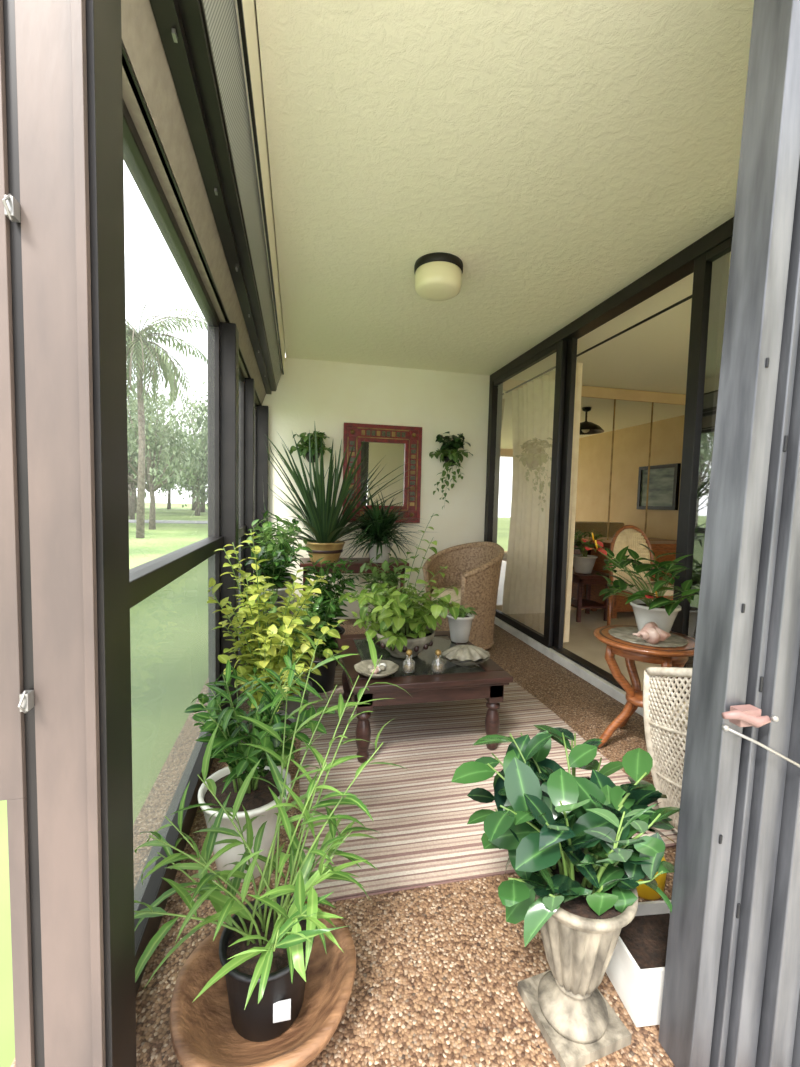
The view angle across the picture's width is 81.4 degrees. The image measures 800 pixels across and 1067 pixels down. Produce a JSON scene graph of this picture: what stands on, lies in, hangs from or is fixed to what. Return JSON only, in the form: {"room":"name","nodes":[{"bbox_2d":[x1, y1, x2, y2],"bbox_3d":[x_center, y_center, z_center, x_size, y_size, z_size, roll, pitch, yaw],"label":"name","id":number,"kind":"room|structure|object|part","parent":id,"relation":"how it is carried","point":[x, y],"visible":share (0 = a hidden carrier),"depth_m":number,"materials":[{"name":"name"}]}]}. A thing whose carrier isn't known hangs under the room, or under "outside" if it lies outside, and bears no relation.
{"room":"sunroom","nodes":[
{"label":"sunroom","id":0,"kind":"room"},
{"bbox_2d":[0,0,135,1066],"bbox_3d":[-0.511,-0.066,0.660,0.184,2.300,0.136,1,4,-12],"label":"door frame","id":1,"kind":"structure","parent":0,"point":[66,723],"depth_m":0.64,"materials":[{"name":"beige paint"}]},
{"bbox_2d":[10,609,684,1066],"bbox_3d":[1.956,1.070,2.352,5.950,0.130,5.600,1,4,-12],"label":"floor","id":2,"kind":"structure","parent":0,"point":[440,968],"depth_m":1.17,"materials":[{"name":"beige gravel"}]},
{"bbox_2d":[122,97,223,952],"bbox_3d":[-0.729,0.032,1.510,0.065,1.984,1.590,1,4,-12],"label":"frame","id":3,"kind":"object","parent":2,"relation":"on","point":[145,579],"visible":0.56,"depth_m":1.55,"materials":[{"name":"brown metal"}]},
{"bbox_2d":[130,554,215,914],"bbox_3d":[-0.744,0.530,1.542,0.001,0.815,1.530,1,4,-12],"label":"pane","id":4,"kind":"object","parent":3,"relation":"attached to","point":[172,636],"visible":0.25,"depth_m":1.43,"materials":[{"name":"clear glass"}]},
{"bbox_2d":[135,705,224,997],"bbox_3d":[-0.717,0.972,1.579,0.004,0.100,1.590,1,4,-12],"label":"trim","id":5,"kind":"structure","parent":3,"relation":"attached to","point":[152,924],"depth_m":1.30,"materials":[{"name":"brown metal"}]},
{"bbox_2d":[207,322,238,720],"bbox_3d":[-0.890,-0.027,2.348,0.130,1.984,0.120,1,4,-12],"label":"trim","id":6,"kind":"structure","parent":3,"relation":"attached to","point":[229,334],"depth_m":2.28,"materials":[{"name":"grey metal"}]},
{"bbox_2d":[238,366,246,666],"bbox_3d":[-1.023,-0.063,2.850,0.065,1.984,0.920,1,4,-12],"label":"frame","id":7,"kind":"object","parent":2,"relation":"on","point":[242,528],"visible":0.19,"depth_m":3.24,"materials":[{"name":"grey metal"}]},
{"bbox_2d":[238,538,240,651],"bbox_3d":[-1.038,0.435,2.882,0.001,0.815,0.860,1,4,-12],"label":"pane","id":8,"kind":"object","parent":7,"relation":"attached to","point":[239,538],"visible":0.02,"depth_m":3.24,"materials":[{"name":"clear glass"}]},
{"bbox_2d":[254,403,257,583],"bbox_3d":[-1.232,-0.131,3.800,0.065,1.984,0.870,1,4,-12],"label":"frame","id":9,"kind":"object","parent":2,"relation":"on","point":[255,403],"visible":0.09,"depth_m":4.17,"materials":[{"name":"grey metal"}]},
{"bbox_2d":[244,378,254,653],"bbox_3d":[-1.113,-0.098,3.341,0.120,1.984,0.080,1,4,-12],"label":"trim","id":10,"kind":"structure","parent":9,"relation":"attached to","point":[249,382],"depth_m":3.29,"materials":[{"name":"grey metal"}]},
{"bbox_2d":[185,643,334,882],"bbox_3d":[-0.443,0.690,1.474,0.398,0.687,0.446,-1,5,-34],"label":"plant","id":11,"kind":"object","parent":2,"relation":"on","point":[240,758],"visible":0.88,"depth_m":1.40,"materials":[{"name":"green plant"}]},
{"bbox_3d":[-0.483,0.909,1.457,0.276,0.250,0.276,1,4,-12],"label":"pot","id":12,"kind":"part","parent":11,"relation":"part of","materials":[{"name":"white ceramic"}]},
{"bbox_2d":[169,901,355,1066],"bbox_3d":[-0.292,1.017,1.032,0.393,0.099,0.381,1,4,-12],"label":"carved wooden bowl","id":13,"kind":"object","parent":2,"relation":"on","point":[203,1033],"visible":0.46,"depth_m":0.98,"materials":[{"name":"brown wood"}]},
{"bbox_2d":[134,630,408,1041],"bbox_3d":[-0.267,0.637,1.046,0.630,0.816,0.465,1,4,-12],"label":"plant","id":14,"kind":"object","parent":13,"relation":"in","point":[265,947],"visible":0.98,"depth_m":1.01,"materials":[{"name":"green plant"}]},
{"bbox_3d":[-0.292,0.963,1.030,0.204,0.165,0.204,1,4,-12],"label":"pot","id":15,"kind":"part","parent":14,"relation":"part of","materials":[{"name":"black plastic"}]},
{"bbox_2d":[242,594,298,664],"bbox_3d":[-0.826,0.711,3.071,0.300,0.420,1.000,1,4,-12],"label":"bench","id":16,"kind":"object","parent":2,"relation":"on","point":[291,602],"visible":0.02,"depth_m":3.05,"materials":[{"name":"brown wood"}]},
{"bbox_2d":[241,518,312,617],"bbox_3d":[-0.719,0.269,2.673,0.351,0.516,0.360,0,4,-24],"label":"potted leafy plant","id":17,"kind":"object","parent":16,"relation":"on","point":[277,576],"visible":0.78,"depth_m":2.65,"materials":[{"name":"plant"}]},
{"bbox_2d":[255,595,289,617],"bbox_3d":[-0.742,0.450,2.702,0.216,0.150,0.216,1,4,-12],"label":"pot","id":18,"kind":"object","parent":17,"relation":"on","point":[279,599],"depth_m":2.64,"materials":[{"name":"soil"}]},
{"bbox_3d":[-0.815,0.422,3.033,0.236,0.160,0.236,1,4,-12],"label":"pot","id":19,"kind":"part","parent":17,"relation":"part of","materials":[{"name":"white ceramic"}]},
{"bbox_2d":[255,511,308,584],"bbox_3d":[-0.859,0.158,3.353,0.388,0.643,0.415,1,4,1],"label":"potted leafy plant","id":20,"kind":"object","parent":16,"relation":"on","point":[295,521],"visible":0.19,"depth_m":3.36,"materials":[{"name":"green plant"}]},
{"bbox_3d":[-0.880,0.398,3.376,0.236,0.160,0.236,1,4,-12],"label":"pot","id":21,"kind":"part","parent":20,"relation":"part of","materials":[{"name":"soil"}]},
{"bbox_2d":[207,530,348,769],"bbox_3d":[-0.467,0.493,1.847,0.486,1.030,0.500,-2,5,-40],"label":"shrub","id":22,"kind":"object","parent":2,"relation":"on","point":[267,652],"visible":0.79,"depth_m":1.82,"materials":[{"name":"green plant"}]},
{"bbox_2d":[241,711,296,769],"bbox_3d":[-0.552,0.893,1.913,0.256,0.220,0.256,1,4,-12],"label":"pot","id":23,"kind":"object","parent":22,"relation":"on","point":[289,720],"depth_m":1.96,"materials":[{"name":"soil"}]},
{"bbox_2d":[236,591,326,732],"bbox_3d":[-0.585,0.643,2.303,0.429,0.665,0.441,4,5,34],"label":"potted leafy plant","id":24,"kind":"object","parent":2,"relation":"on","point":[291,705],"visible":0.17,"depth_m":2.26,"materials":[{"name":"green plant"}]},
{"bbox_3d":[-0.569,0.866,2.317,0.256,0.220,0.256,1,4,-12],"label":"pot","id":25,"kind":"part","parent":24,"relation":"part of","materials":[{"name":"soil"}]},
{"bbox_2d":[300,558,408,625],"bbox_3d":[-0.422,0.549,4.154,0.930,0.620,0.400,1,4,-12],"label":"console table","id":26,"kind":"object","parent":2,"relation":"on","point":[355,565],"visible":0.43,"depth_m":3.99,"materials":[{"name":"red wood"}]},
{"bbox_2d":[261,428,419,562],"bbox_3d":[-0.341,-0.329,3.852,1.505,1.174,1.142,1,4,-12],"label":"plant","id":27,"kind":"object","parent":26,"relation":"on","point":[323,522],"visible":0.93,"depth_m":3.85,"materials":[{"name":"green plant"}]},
{"bbox_3d":[-0.653,0.154,4.034,0.356,0.170,0.356,1,4,-12],"label":"pot","id":28,"kind":"part","parent":27,"relation":"part of","materials":[{"name":"yellow ceramic"}]},
{"bbox_2d":[341,484,424,562],"bbox_3d":[-0.178,-0.088,4.043,0.845,0.676,0.834,1,4,-12],"label":"potted spiky plant","id":29,"kind":"object","parent":26,"relation":"on","point":[379,531],"visible":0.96,"depth_m":3.97,"materials":[{"name":"green plant"}]},
{"bbox_3d":[-0.182,0.168,4.077,0.236,0.160,0.236,1,4,-12],"label":"pot","id":30,"kind":"part","parent":29,"relation":"part of","materials":[{"name":"white ceramic"}]},
{"bbox_2d":[299,652,676,903],"bbox_3d":[0.110,0.961,2.716,1.368,0.010,2.612,1,4,-12],"label":"striped rug","id":31,"kind":"object","parent":2,"relation":"on","point":[420,817],"visible":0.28,"depth_m":1.86,"materials":[{"name":"beige fabric"}]},
{"bbox_2d":[295,554,362,692],"bbox_3d":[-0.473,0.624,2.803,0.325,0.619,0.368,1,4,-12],"label":"potted leafy plant","id":32,"kind":"object","parent":31,"relation":"on","point":[326,679],"visible":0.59,"depth_m":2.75,"materials":[{"name":"green plant"}]},
{"bbox_3d":[-0.482,0.834,2.806,0.216,0.200,0.216,1,4,-12],"label":"pot","id":33,"kind":"part","parent":32,"relation":"part of","materials":[{"name":"black plastic"}]},
{"bbox_2d":[309,626,344,665],"bbox_3d":[-0.522,0.785,3.225,0.276,0.240,0.276,1,4,-12],"label":"pot","id":34,"kind":"object","parent":32,"relation":"on","point":[341,630],"depth_m":3.18,"materials":[{"name":"black plastic"}]},
{"bbox_2d":[354,553,412,630],"bbox_3d":[-0.129,0.524,3.385,0.411,0.758,0.395,4,5,37],"label":"potted leafy plant","id":35,"kind":"object","parent":31,"relation":"on","point":[392,575],"visible":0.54,"depth_m":3.35,"materials":[{"name":"green plant"}]},
{"bbox_2d":[336,631,512,762],"bbox_3d":[0.066,0.795,2.403,0.733,0.359,0.775,1,4,-12],"label":"coffee table","id":36,"kind":"object","parent":31,"relation":"on","point":[486,680],"visible":0.79,"depth_m":2.09,"materials":[{"name":"brown wood"}]},
{"bbox_2d":[354,659,398,678],"bbox_3d":[-0.104,0.613,2.083,0.201,0.037,0.201,1,4,-12],"label":"decorative dish","id":37,"kind":"object","parent":36,"relation":"on","point":[384,668],"visible":0.93,"depth_m":2.09,"materials":[{"name":"white ceramic"}]},
{"bbox_2d":[337,513,459,657],"bbox_3d":[-0.001,0.257,2.353,0.624,0.716,0.587,1,4,-12],"label":"potted plant","id":38,"kind":"object","parent":36,"relation":"on","point":[403,624],"visible":0.99,"depth_m":2.28,"materials":[{"name":"plant"}]},
{"bbox_2d":[374,624,434,657],"bbox_3d":[0.022,0.554,2.374,0.310,0.122,0.310,1,4,-12],"label":"bowl","id":39,"kind":"object","parent":38,"relation":"on","point":[424,638],"depth_m":2.28,"materials":[{"name":"ceramic"}]},
{"bbox_2d":[403,649,414,673],"bbox_3d":[0.041,0.580,2.123,0.056,0.104,0.056,1,4,-12],"label":"glass bottle","id":40,"kind":"object","parent":36,"relation":"on","point":[408,668],"visible":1,"depth_m":2.12,"materials":[{"name":"clear glass"}]},
{"bbox_2d":[432,649,443,673],"bbox_3d":[0.175,0.583,2.132,0.056,0.104,0.056,1,4,-12],"label":"glass bottle","id":41,"kind":"object","parent":36,"relation":"on","point":[437,668],"visible":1,"depth_m":2.13,"materials":[{"name":"clear glass"}]},
{"bbox_2d":[446,604,476,642],"bbox_3d":[0.342,0.505,2.623,0.164,0.202,0.164,1,4,-12],"label":"planter","id":42,"kind":"object","parent":36,"relation":"on","point":[460,628],"visible":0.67,"depth_m":2.58,"materials":[{"name":"ceramic"}]},
{"bbox_2d":[441,644,489,665],"bbox_3d":[0.322,0.585,2.247,0.247,0.087,0.180,1,4,-12],"label":"shell","id":43,"kind":"object","parent":36,"relation":"on","point":[473,653],"visible":1,"depth_m":2.21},
{"bbox_2d":[422,541,503,649],"bbox_3d":[0.509,0.485,3.736,0.617,0.824,0.643,1,4,-12],"label":"wicker armchair","id":44,"kind":"object","parent":31,"relation":"on","point":[474,568],"visible":0.7,"depth_m":3.60,"materials":[{"name":"brown wicker"}]},
{"bbox_2d":[451,725,679,1066],"bbox_3d":[0.368,0.783,1.118,0.495,0.589,0.427,1,4,-12],"label":"urn planter","id":45,"kind":"object","parent":2,"relation":"on","point":[574,853],"visible":1,"depth_m":0.98,"materials":[{"name":"stone"}]},
{"bbox_2d":[571,570,608,621],"bbox_3d":[1.852,0.634,4.679,0.400,0.490,0.400,1,4,-12],"label":"side table","id":46,"kind":"object","parent":2,"relation":"on","point":[580,579],"visible":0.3,"depth_m":4.52,"materials":[{"name":"red wood"}]},
{"bbox_2d":[573,529,605,573],"bbox_3d":[1.829,0.172,4.629,0.415,0.435,0.401,4,5,37],"label":"plant","id":47,"kind":"object","parent":46,"relation":"on","point":[582,563],"visible":0.81,"depth_m":4.56,"materials":[{"name":"green plant"}]},
{"bbox_3d":[1.825,0.305,4.630,0.256,0.170,0.256,1,4,-12],"label":"pot","id":48,"kind":"part","parent":47,"relation":"part of","materials":[{"name":"white ceramic"}]},
{"bbox_2d":[590,540,676,618],"bbox_3d":[2.638,0.471,4.931,1.180,0.760,0.442,1,4,-12],"label":"sideboard","id":49,"kind":"object","parent":2,"relation":"on","point":[658,547],"visible":0.14,"depth_m":4.74,"materials":[{"name":"brown wood"}]},
{"bbox_2d":[606,900,670,1026],"bbox_3d":[0.611,1.018,1.114,0.200,0.128,0.170,1,4,-7],"label":"planter box","id":50,"kind":"object","parent":2,"relation":"on","point":[635,969],"visible":0.37,"depth_m":1.08,"materials":[{"name":"paint"}]},
{"bbox_2d":[607,525,672,625],"bbox_3d":[2.057,0.421,3.897,0.452,0.965,0.497,1,4,-12],"label":"cane-back chair","id":51,"kind":"object","parent":2,"relation":"on","point":[621,539],"visible":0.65,"depth_m":4.07,"materials":[{"name":"beige wicker"}]},
{"bbox_2d":[594,625,694,747],"bbox_3d":[1.149,0.753,2.194,0.460,0.538,0.460,1,4,-12],"label":"round side table","id":52,"kind":"object","parent":2,"relation":"on","point":[632,652],"visible":0.69,"depth_m":2.16,"materials":[{"name":"brown wood"}]},
{"bbox_2d":[608,627,687,646],"bbox_3d":[1.155,0.481,2.176,0.335,0.005,0.335,1,4,-12],"label":"tabletop","id":53,"kind":"object","parent":52,"relation":"on","point":[623,633],"visible":0.59,"depth_m":2.13,"materials":[{"name":"glass"}]},
{"bbox_2d":[582,532,699,632],"bbox_3d":[1.147,0.235,2.236,0.566,0.476,0.510,2,4,14],"label":"potted plant","id":54,"kind":"object","parent":53,"relation":"on","point":[663,611],"visible":0.94,"depth_m":2.15,"materials":[{"name":"green plant"}]},
{"bbox_2d":[630,599,681,632],"bbox_3d":[1.217,0.406,2.225,0.216,0.140,0.216,1,4,-12],"label":"pot","id":55,"kind":"object","parent":54,"relation":"on","point":[642,613],"depth_m":2.16,"materials":[{"name":"white ceramic"}]},
{"bbox_2d":[632,622,670,643],"bbox_3d":[1.109,0.444,2.050,0.140,0.095,0.108,-2,5,-40],"label":"conch shell","id":56,"kind":"object","parent":53,"relation":"on","point":[651,633],"visible":1,"depth_m":2.04,"materials":[{"name":"pink"}]},
{"bbox_2d":[636,857,666,899],"bbox_3d":[0.737,0.998,1.402,0.120,0.140,0.120,1,4,-12],"label":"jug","id":57,"kind":"object","parent":2,"relation":"on","point":[644,891],"visible":0.21,"depth_m":1.35,"materials":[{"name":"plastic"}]},
{"bbox_2d":[643,667,692,831],"bbox_3d":[1.206,0.688,1.565,0.648,0.734,0.538,-1,5,-35],"label":"wicker chair","id":58,"kind":"object","parent":2,"relation":"on","point":[660,744],"visible":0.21,"depth_m":1.55,"materials":[{"name":"white wicker"}]},
{"bbox_2d":[262,357,489,618],"bbox_3d":[-0.294,-0.387,4.562,2.480,2.440,0.130,1,4,-12],"label":"wall","id":59,"kind":"structure","parent":0,"point":[324,396],"depth_m":4.51,"materials":[{"name":"white paint"}]},
{"bbox_2d":[121,0,284,404],"bbox_3d":[-0.850,-1.330,2.351,0.425,0.615,3.810,1,4,-12],"label":"roller blind","id":60,"kind":"object","parent":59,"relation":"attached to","point":[193,95],"visible":0.89,"depth_m":1.31,"materials":[{"name":"beige fabric"}]},
{"bbox_2d":[256,405,268,573],"bbox_3d":[-1.294,-0.163,4.261,0.160,1.984,0.060,1,4,-12],"label":"trim","id":61,"kind":"structure","parent":59,"relation":"attached to","point":[262,411],"depth_m":4.21,"materials":[{"name":"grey metal"}]},
{"bbox_2d":[290,431,330,462],"bbox_3d":[-0.800,-0.785,4.191,0.376,0.278,0.322,1,4,-12],"label":"hanging planter","id":62,"kind":"object","parent":59,"relation":"hanging from","point":[304,440],"visible":0.76,"depth_m":4.20,"materials":[{"name":"green plant"}]},
{"bbox_2d":[305,437,318,462],"bbox_3d":[-0.810,-0.786,4.272,0.138,0.270,0.138,4,4,32],"label":"basket","id":63,"kind":"object","parent":62,"relation":"on","point":[307,452],"depth_m":4.22,"materials":[{"name":"green metal"}]},
{"bbox_2d":[342,423,421,522],"bbox_3d":[-0.166,-0.572,4.479,0.760,0.935,0.060,1,4,-12],"label":"framed mirror","id":64,"kind":"object","parent":59,"relation":"attached to","point":[401,445],"visible":0.74,"depth_m":4.49,"materials":[{"name":"red paint"}]},
{"bbox_3d":[-0.171,-0.573,4.500,0.440,0.615,0.013,1,4,-12],"label":"glass","id":65,"kind":"part","parent":64,"relation":"part of","materials":[{"name":"white mirror"}]},
{"bbox_2d":[429,432,472,507],"bbox_3d":[0.504,-0.599,4.487,0.438,0.745,0.328,1,4,-12],"label":"hanging planter","id":66,"kind":"object","parent":59,"relation":"hanging from","point":[449,448],"visible":1,"depth_m":4.49,"materials":[{"name":"green plant"}]},
{"bbox_2d":[444,440,455,465],"bbox_3d":[0.499,-0.794,4.558,0.138,0.270,0.138,4,4,32],"label":"basket","id":67,"kind":"object","parent":66,"relation":"on","point":[448,460],"depth_m":4.50,"materials":[{"name":"green metal"}]},
{"bbox_2d":[256,0,753,393],"bbox_3d":[2.226,-1.467,2.231,5.520,0.180,5.600,1,4,-12],"label":"ceiling","id":68,"kind":"structure","parent":0,"point":[564,151],"depth_m":1.79,"materials":[{"name":"beige paint"}]},
{"bbox_2d":[414,252,462,300],"bbox_3d":[0.209,-1.389,2.544,0.266,0.153,0.266,1,4,-12],"label":"ceiling light","id":69,"kind":"object","parent":68,"relation":"attached to","point":[438,275],"depth_m":2.45,"materials":[{"name":"glass"}]},
{"bbox_2d":[496,390,684,604],"bbox_3d":[2.496,-0.336,5.099,3.092,2.200,0.013,1,4,-12],"label":"panels","id":70,"kind":"object","parent":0,"point":[632,427],"depth_m":5.04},
{"bbox_2d":[505,277,728,392],"bbox_3d":[1.436,-1.294,2.978,0.016,0.016,3.470,1,4,-12],"label":"curtain rod","id":71,"kind":"object","parent":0,"point":[689,297],"depth_m":3.00,"materials":[{"name":"black metal"}]},
{"bbox_2d":[658,0,799,1066],"bbox_3d":[0.815,-0.050,0.904,0.447,2.300,0.140,1,4,-12],"label":"door frame","id":72,"kind":"structure","parent":0,"point":[731,995],"depth_m":0.89,"materials":[{"name":"metal"}]},
{"bbox_2d":[721,704,799,767],"bbox_3d":[0.700,0.396,0.865,0.227,0.144,0.042,1,4,1],"label":"door handle","id":73,"kind":"object","parent":72,"relation":"attached to","point":[747,715],"depth_m":0.85,"materials":[{"name":"pink plastic"}]},
{"bbox_3d":[2.612,-0.365,5.201,3.470,2.390,0.130,1,4,-12],"label":"wall","id":74,"kind":"structure","parent":0,"visible":0},
{"bbox_2d":[503,379,533,390],"bbox_3d":[1.198,-1.499,4.727,0.328,0.112,0.028,1,4,-12],"label":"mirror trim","id":75,"kind":"object","parent":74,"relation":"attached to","point":[509,384],"depth_m":4.70,"materials":[{"name":"beige"}]},
{"bbox_2d":[581,386,685,539],"bbox_3d":[2.508,-0.738,5.069,1.290,1.613,0.028,1,4,-12],"label":"trim","id":76,"kind":"structure","parent":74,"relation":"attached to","point":[625,394],"depth_m":5.02,"materials":[{"name":"beige wood"}]},
{"bbox_3d":[1.883,-0.057,0.332,0.100,2.440,1.850,1,4,-12],"label":"wall","id":77,"kind":"structure","parent":0,"visible":0},
{"bbox_2d":[502,363,582,642],"bbox_3d":[1.216,-0.258,4.145,0.133,2.190,1.047,1,4,-12],"label":"curtain","id":78,"kind":"object","parent":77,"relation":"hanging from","point":[524,592],"visible":0.71,"depth_m":4.09,"materials":[{"name":"white fabric"}]},
{"bbox_2d":[494,617,667,718],"bbox_3d":[1.241,0.941,3.069,0.040,0.060,3.620,1,4,-12],"label":"trim","id":79,"kind":"structure","parent":77,"relation":"attached to","point":[600,683],"depth_m":3.22,"materials":[{"name":"white paint"}]},
{"bbox_2d":[484,217,733,713],"bbox_3d":[1.314,-0.261,2.999,0.110,2.410,3.620,1,4,-12],"label":"frame","id":80,"kind":"object","parent":77,"relation":"attached to","point":[708,257],"visible":0.69,"depth_m":2.45,"materials":[{"name":"brown metal"}]},
{"label":"outside","id":81,"kind":"structure","parent":0,"visible":0},
{"bbox_2d":[129,520,207,523],"bbox_3d":[-25.442,-0.764,22.586,80.000,0.030,3.000,1,4,-12],"label":"garden path","id":82,"kind":"structure","parent":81,"point":[130,521],"depth_m":25.10,"materials":[{"name":"concrete"}]},
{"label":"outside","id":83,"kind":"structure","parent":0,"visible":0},
{"bbox_2d":[0,503,207,1066],"bbox_3d":[-23.233,-1.493,35.847,150.000,0.150,160.000,1,4,-12],"label":"lawn","id":84,"kind":"structure","parent":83,"point":[167,538],"depth_m":1.99,"materials":[{"name":"green plant"}]},
{"bbox_2d":[136,456,177,508],"bbox_3d":[-26.624,-6.261,53.358,7.693,7.536,8.812,1,4,-3],"label":"tree","id":85,"kind":"object","parent":84,"relation":"on","point":[169,491],"visible":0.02,"depth_m":53.34,"materials":[{"name":"green plant"}]},
{"bbox_2d":[127,394,186,485],"bbox_3d":[-26.362,-8.405,44.831,12.643,13.028,11.786,5,5,44],"label":"tree","id":86,"kind":"object","parent":84,"relation":"on","point":[132,394],"visible":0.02,"depth_m":45.37,"materials":[{"name":"green plant"}]},
{"bbox_2d":[127,421,189,512],"bbox_3d":[-21.596,-5.408,37.814,8.334,8.164,9.546,5,5,40],"label":"tree","id":87,"kind":"object","parent":84,"relation":"on","point":[134,491],"visible":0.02,"depth_m":38.03,"materials":[{"name":"green plant"}]},
{"bbox_2d":[127,406,195,519],"bbox_3d":[-15.537,-4.337,27.116,6.735,7.445,7.224,-2,5,-39],"label":"tree","id":88,"kind":"object","parent":84,"relation":"on","point":[131,487],"visible":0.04,"depth_m":27.13,"materials":[{"name":"green plant"}]},
{"bbox_2d":[127,395,196,498],"bbox_3d":[-13.164,-3.263,21.415,7.343,6.280,6.410,1,4,-12],"label":"tree","id":89,"kind":"object","parent":84,"relation":"on","point":[134,454],"visible":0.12,"depth_m":21.51,"materials":[{"name":"green plant"}]},
{"bbox_2d":[126,304,206,537],"bbox_3d":[-8.250,-3.375,14.841,4.493,7.582,3.941,1,4,-12],"label":"palm tree","id":90,"kind":"object","parent":84,"relation":"on","point":[137,343],"visible":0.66,"depth_m":14.88,"materials":[{"name":"green plant"}]},
{"bbox_2d":[127,388,205,512],"bbox_3d":[-18.991,-6.083,32.302,9.261,10.237,9.934,-1,4,-33],"label":"tree","id":91,"kind":"object","parent":84,"relation":"on","point":[134,388],"visible":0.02,"depth_m":32.49,"materials":[{"name":"green plant"}]},
{"bbox_2d":[127,377,207,529],"bbox_3d":[-10.241,-3.336,19.180,6.502,6.700,6.062,0,4,-24],"label":"tree","id":92,"kind":"object","parent":84,"relation":"on","point":[151,475],"visible":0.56,"depth_m":19.04,"materials":[{"name":"green plant"}]},
{"bbox_2d":[134,381,207,492],"bbox_3d":[-11.192,-5.233,28.912,8.419,9.306,9.031,2,4,10],"label":"tree","id":93,"kind":"object","parent":84,"relation":"on","point":[204,426],"visible":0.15,"depth_m":28.44,"materials":[{"name":"green plant"}]},
{"bbox_2d":[159,441,207,515],"bbox_3d":[-15.300,-4.232,35.377,7.343,6.280,6.410,3,4,19],"label":"tree","id":94,"kind":"object","parent":84,"relation":"on","point":[197,510],"visible":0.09,"depth_m":35.23,"materials":[{"name":"green plant"}]},
{"bbox_2d":[168,392,207,511],"bbox_3d":[-18.880,-7.779,44.739,11.740,12.098,10.945,2,4,14],"label":"tree","id":95,"kind":"object","parent":84,"relation":"on","point":[202,509],"visible":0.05,"depth_m":43.66,"materials":[{"name":"green plant"}]},
{"bbox_2d":[175,392,207,468],"bbox_3d":[-14.599,-7.013,41.334,10.837,11.167,10.103,4,4,32],"label":"tree","id":96,"kind":"object","parent":84,"relation":"on","point":[184,408],"visible":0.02,"depth_m":38.82,"materials":[{"name":"green plant"}]},
{"bbox_2d":[175,453,207,509],"bbox_3d":[-22.086,-5.938,50.096,7.693,7.536,8.812,-1,5,-34],"label":"tree","id":97,"kind":"object","parent":84,"relation":"on","point":[194,496],"visible":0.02,"depth_m":50.09,"materials":[{"name":"green plant"}]},
{"bbox_2d":[179,454,207,510],"bbox_3d":[-8.329,-2.080,22.726,4.406,3.768,3.846,-1,4,-31],"label":"tree","id":98,"kind":"object","parent":84,"relation":"on","point":[203,489],"visible":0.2,"depth_m":21.97,"materials":[{"name":"green plant"}]}
]}

